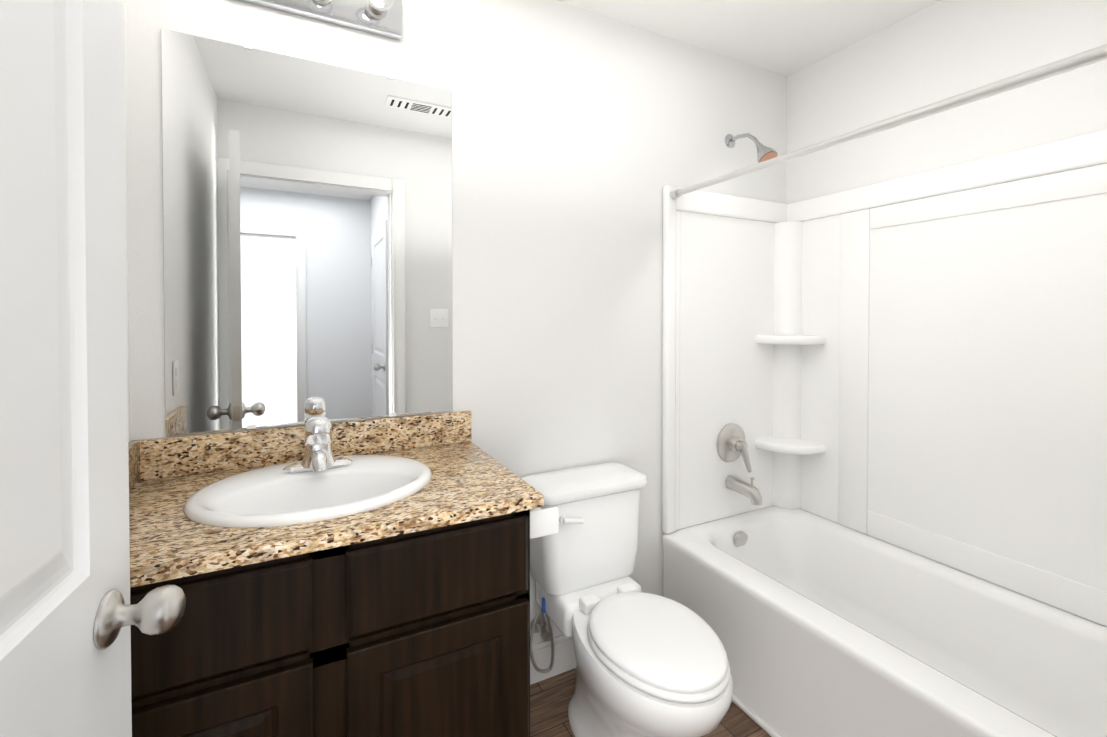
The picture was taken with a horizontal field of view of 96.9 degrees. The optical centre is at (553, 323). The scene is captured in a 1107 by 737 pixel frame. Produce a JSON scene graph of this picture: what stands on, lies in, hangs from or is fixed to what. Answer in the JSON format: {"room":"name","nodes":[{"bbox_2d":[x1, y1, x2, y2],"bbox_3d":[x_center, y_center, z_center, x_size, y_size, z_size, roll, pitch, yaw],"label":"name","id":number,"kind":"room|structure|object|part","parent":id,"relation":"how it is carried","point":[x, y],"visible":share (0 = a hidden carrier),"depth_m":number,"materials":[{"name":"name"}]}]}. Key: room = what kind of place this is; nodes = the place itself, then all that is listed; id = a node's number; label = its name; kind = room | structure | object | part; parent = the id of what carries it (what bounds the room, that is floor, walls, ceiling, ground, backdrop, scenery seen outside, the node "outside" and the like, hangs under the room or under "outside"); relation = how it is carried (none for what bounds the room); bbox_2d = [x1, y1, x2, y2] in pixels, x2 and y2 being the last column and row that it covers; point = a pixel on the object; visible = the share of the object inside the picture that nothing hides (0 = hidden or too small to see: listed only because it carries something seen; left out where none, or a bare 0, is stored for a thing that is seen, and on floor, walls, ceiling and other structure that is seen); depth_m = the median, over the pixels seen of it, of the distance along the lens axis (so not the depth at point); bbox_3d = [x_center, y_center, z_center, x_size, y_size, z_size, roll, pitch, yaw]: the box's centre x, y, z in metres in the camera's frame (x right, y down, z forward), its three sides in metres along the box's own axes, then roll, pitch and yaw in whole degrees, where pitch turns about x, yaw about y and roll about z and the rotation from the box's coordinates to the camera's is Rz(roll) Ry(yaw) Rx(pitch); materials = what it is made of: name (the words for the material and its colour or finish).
{"room":"bathroom","nodes":[
{"label":"bathroom","id":0,"kind":"room"},
{"bbox_2d":[123,0,129,442],"bbox_3d":[-0.750,0.075,0.479,0.120,2.450,1.644,0,1,-27],"label":"wall","id":1,"kind":"structure","parent":0,"point":[126,221],"depth_m":1.23,"materials":[{"name":"white paint"}]},
{"bbox_2d":[0,0,131,736],"bbox_3d":[-0.459,0.277,0.303,0.035,2.030,0.804,0,1,-22],"label":"door","id":2,"kind":"structure","parent":1,"relation":"in","point":[64,521],"depth_m":0.54,"materials":[{"name":"white paint"}]},
{"bbox_2d":[93,585,185,649],"bbox_3d":[-0.581,0.373,0.613,0.199,0.066,0.066,0,1,-22],"label":"doorknob set","id":3,"kind":"object","parent":2,"relation":"attached to","point":[158,610],"depth_m":0.62,"materials":[{"name":"silver metal"}]},
{"bbox_2d":[125,0,786,644],"bbox_3d":[-0.007,0.056,1.849,2.690,2.450,0.120,0,1,-27],"label":"wall","id":4,"kind":"structure","parent":0,"point":[581,138],"depth_m":1.76,"materials":[{"name":"white paint"}]},
{"bbox_2d":[139,411,471,479],"bbox_3d":[-0.660,0.342,1.438,0.864,0.100,0.019,0,1,-27],"label":"backsplash","id":5,"kind":"structure","parent":4,"relation":"attached to","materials":[{"name":"stone"}]},
{"bbox_2d":[161,28,452,435],"bbox_3d":[-0.668,-0.240,1.434,0.755,1.058,0.008,0,1,-27],"label":"mirror","id":6,"kind":"object","parent":4,"relation":"attached to","point":[307,234],"visible":0.98,"depth_m":1.40,"materials":[{"name":"grey mirror"}]},
{"bbox_2d":[238,0,401,40],"bbox_3d":[-0.644,-0.938,1.359,0.452,0.122,0.148,0,1,-27],"label":"sconce","id":7,"kind":"object","parent":4,"relation":"attached to","point":[383,18],"visible":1,"depth_m":1.43,"materials":[{"name":"grey metal"}]},
{"bbox_2d":[313,0,330,4],"bbox_3d":[-0.654,-0.939,1.377,0.060,0.060,0.046,0,1,-27],"label":"socket","id":8,"kind":"object","parent":7,"relation":"attached to","point":[315,2],"depth_m":1.39,"materials":[{"name":"silver metal"}]},
{"bbox_2d":[366,0,386,19],"bbox_3d":[-0.519,-0.940,1.446,0.060,0.060,0.046,0,1,-27],"label":"socket","id":9,"kind":"object","parent":7,"relation":"attached to","point":[372,13],"depth_m":1.45,"materials":[{"name":"silver metal"}]},
{"bbox_3d":[-0.494,-0.939,1.397,0.080,0.080,0.080,0,1,-27],"label":"bulb","id":10,"kind":"part","parent":7,"relation":"part of","materials":[{"name":"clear glass"}]},
{"bbox_2d":[530,637,575,684],"bbox_3d":[0.073,1.224,1.830,0.826,0.115,0.013,0,1,-27],"label":"baseboard","id":11,"kind":"structure","parent":4,"relation":"attached to","point":[564,657],"depth_m":1.79,"materials":[{"name":"white paint"}]},
{"bbox_2d":[532,635,570,649],"bbox_3d":[0.072,1.157,1.831,0.826,0.018,0.009,0,1,-27],"label":"cap","id":12,"kind":"object","parent":11,"relation":"on","point":[546,643],"depth_m":1.78,"materials":[{"name":"white paint"}]},
{"bbox_2d":[530,668,770,736],"bbox_3d":[0.743,1.341,-0.305,3.690,0.060,5.030,0,1,-27],"label":"floor","id":13,"kind":"structure","parent":0,"point":[550,697],"depth_m":1.61,"materials":[{"name":"brown wood"}]},
{"bbox_2d":[128,411,557,736],"bbox_3d":[-0.506,0.766,1.214,0.970,1.046,0.567,0,1,-27],"label":"bathroom vanity","id":14,"kind":"object","parent":13,"relation":"on","point":[365,578],"visible":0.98,"depth_m":1.02,"materials":[{"name":"brown wood"}]},
{"bbox_3d":[-0.634,0.536,0.850,0.389,0.173,0.019,0,1,-27],"label":"drawer","id":15,"kind":"part","parent":14,"relation":"part of","materials":[{"name":"brown wood"}]},
{"bbox_3d":[-0.634,0.913,0.855,0.389,0.533,0.019,0,1,-27],"label":"door","id":16,"kind":"part","parent":14,"relation":"part of","materials":[{"name":"brown wood"}]},
{"bbox_3d":[-0.443,0.443,0.968,0.862,0.030,0.019,0,1,-27],"label":"rail","id":17,"kind":"part","parent":14,"relation":"part of","materials":[{"name":"beige stone"}]},
{"bbox_3d":[-0.443,0.651,0.971,0.862,0.035,0.019,0,1,-27],"label":"rail","id":18,"kind":"part","parent":14,"relation":"part of","materials":[{"name":"brown wood"}]},
{"bbox_2d":[129,441,543,587],"bbox_3d":[-0.544,0.410,1.190,0.884,0.030,0.567,0,1,-27],"label":"countertop","id":19,"kind":"structure","parent":14,"relation":"on","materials":[{"name":"stone"}]},
{"bbox_2d":[183,455,431,527],"bbox_3d":[-0.562,0.456,1.183,0.528,0.164,0.432,0,1,-27],"label":"sink","id":20,"kind":"object","parent":19,"relation":"in","point":[285,495],"depth_m":1.18,"materials":[{"name":"white ceramic"}]},
{"bbox_2d":[283,416,352,473],"bbox_3d":[-0.592,0.308,1.238,0.164,0.131,0.151,0,1,-27],"label":"faucet","id":21,"kind":"object","parent":20,"relation":"on","point":[318,458],"depth_m":1.25,"materials":[{"name":"silver metal"}]},
{"bbox_3d":[-0.234,0.533,1.055,0.389,0.173,0.019,0,1,-27],"label":"drawer","id":22,"kind":"part","parent":14,"relation":"part of","materials":[{"name":"brown wood"}]},
{"bbox_3d":[-0.234,0.910,1.060,0.389,0.533,0.019,0,1,-27],"label":"door","id":23,"kind":"part","parent":14,"relation":"part of","materials":[{"name":"brown wood"}]},
{"bbox_3d":[-0.033,0.504,1.242,0.100,0.066,0.013,0,1,-27],"label":"arm","id":24,"kind":"part","parent":14,"relation":"part of"},
{"bbox_2d":[521,463,732,736],"bbox_3d":[0.219,0.907,1.494,0.430,0.757,0.736,0,1,-27],"label":"toilet","id":25,"kind":"object","parent":13,"relation":"on","point":[650,665],"visible":0.98,"depth_m":1.46,"materials":[{"name":"white ceramic"}]},
{"bbox_3d":[0.058,0.626,1.569,0.080,0.032,0.032,0,1,-27],"label":"lever","id":26,"kind":"part","parent":25,"relation":"part of","materials":[{"name":"white plastic"}]},
{"bbox_3d":[0.106,0.548,1.712,0.430,0.045,0.224,0,1,-27],"label":"tank lid","id":27,"kind":"part","parent":25,"relation":"part of","materials":[{"name":"white ceramic"}]},
{"bbox_3d":[0.104,0.724,1.717,0.384,0.307,0.195,0,1,-27],"label":"tank","id":28,"kind":"part","parent":25,"relation":"part of","materials":[{"name":"white ceramic"}]},
{"bbox_3d":[0.250,1.093,1.437,0.366,0.388,0.602,0,1,-27],"label":"bowl","id":29,"kind":"part","parent":25,"relation":"part of","materials":[{"name":"white ceramic"}]},
{"bbox_3d":[0.284,0.862,1.366,0.336,0.030,0.428,0,1,-27],"label":"lid","id":30,"kind":"part","parent":25,"relation":"part of","materials":[{"name":"white plastic"}]},
{"bbox_3d":[0.285,0.888,1.366,0.346,0.020,0.436,0,1,-27],"label":"seat","id":31,"kind":"part","parent":25,"relation":"part of","materials":[{"name":"white plastic"}]},
{"bbox_2d":[662,129,1106,736],"bbox_3d":[1.113,0.228,1.502,0.769,2.115,1.520,0,1,-27],"label":"bathtub","id":32,"kind":"object","parent":13,"relation":"on","point":[900,383],"visible":0.96,"depth_m":1.74,"materials":[{"name":"white plastic"}]},
{"bbox_3d":[0.797,0.527,2.155,0.170,0.170,0.050,0,1,-27],"label":"valve plate","id":33,"kind":"part","parent":32,"relation":"part of","materials":[{"name":"silver metal"}]},
{"bbox_3d":[0.816,-0.788,2.099,0.060,0.100,0.162,0,1,-27],"label":"shower arm","id":34,"kind":"part","parent":32,"relation":"part of"},
{"bbox_3d":[0.823,0.703,2.107,0.062,0.104,0.162,0,1,-27],"label":"spout","id":35,"kind":"part","parent":32,"relation":"part of","materials":[{"name":"silver metal"}]},
{"bbox_3d":[0.822,0.570,2.108,0.044,0.130,0.057,0,1,-27],"label":"valve lever","id":36,"kind":"part","parent":32,"relation":"part of","materials":[{"name":"silver metal"}]},
{"bbox_2d":[755,437,825,454],"bbox_3d":[1.062,0.551,2.209,0.215,0.040,0.215,0,1,-27],"label":"corner shelf","id":37,"kind":"object","parent":32,"relation":"attached to","point":[784,445],"depth_m":2.18,"materials":[{"name":"white plastic"}]},
{"bbox_2d":[756,335,826,344],"bbox_3d":[1.062,0.071,2.203,0.215,0.040,0.215,0,1,-27],"label":"corner shelf","id":38,"kind":"object","parent":32,"relation":"attached to","point":[760,339],"depth_m":2.15,"materials":[{"name":"white plastic"}]},
{"bbox_3d":[1.250,0.195,2.044,0.009,1.324,0.120,0,1,-27],"label":"surround frame","id":39,"kind":"part","parent":32,"relation":"part of","materials":[{"name":"white plastic"}]},
{"bbox_3d":[1.505,-0.417,1.537,0.009,0.085,0.998,0,1,-27],"label":"surround frame","id":40,"kind":"part","parent":32,"relation":"part of","materials":[{"name":"white plastic"}]},
{"bbox_2d":[556,0,940,76],"bbox_3d":[0.743,-1.169,-0.340,3.690,0.060,5.030,0,1,-27],"label":"ceiling","id":41,"kind":"structure","parent":0,"point":[786,38],"depth_m":1.91,"materials":[{"name":"white paint"}]},
{"bbox_3d":[1.137,0.073,0.587,1.560,2.450,0.120,0,1,-27],"label":"wall","id":42,"kind":"structure","parent":0,"visible":0},
{"bbox_2d":[670,44,1106,198],"bbox_3d":[0.820,-0.512,1.321,0.038,0.038,1.484,0,1,-27],"label":"rail","id":43,"kind":"object","parent":42,"relation":"attached to","point":[1074,62],"visible":0.98,"depth_m":1.15,"materials":[{"name":"white metal"}]}
]}

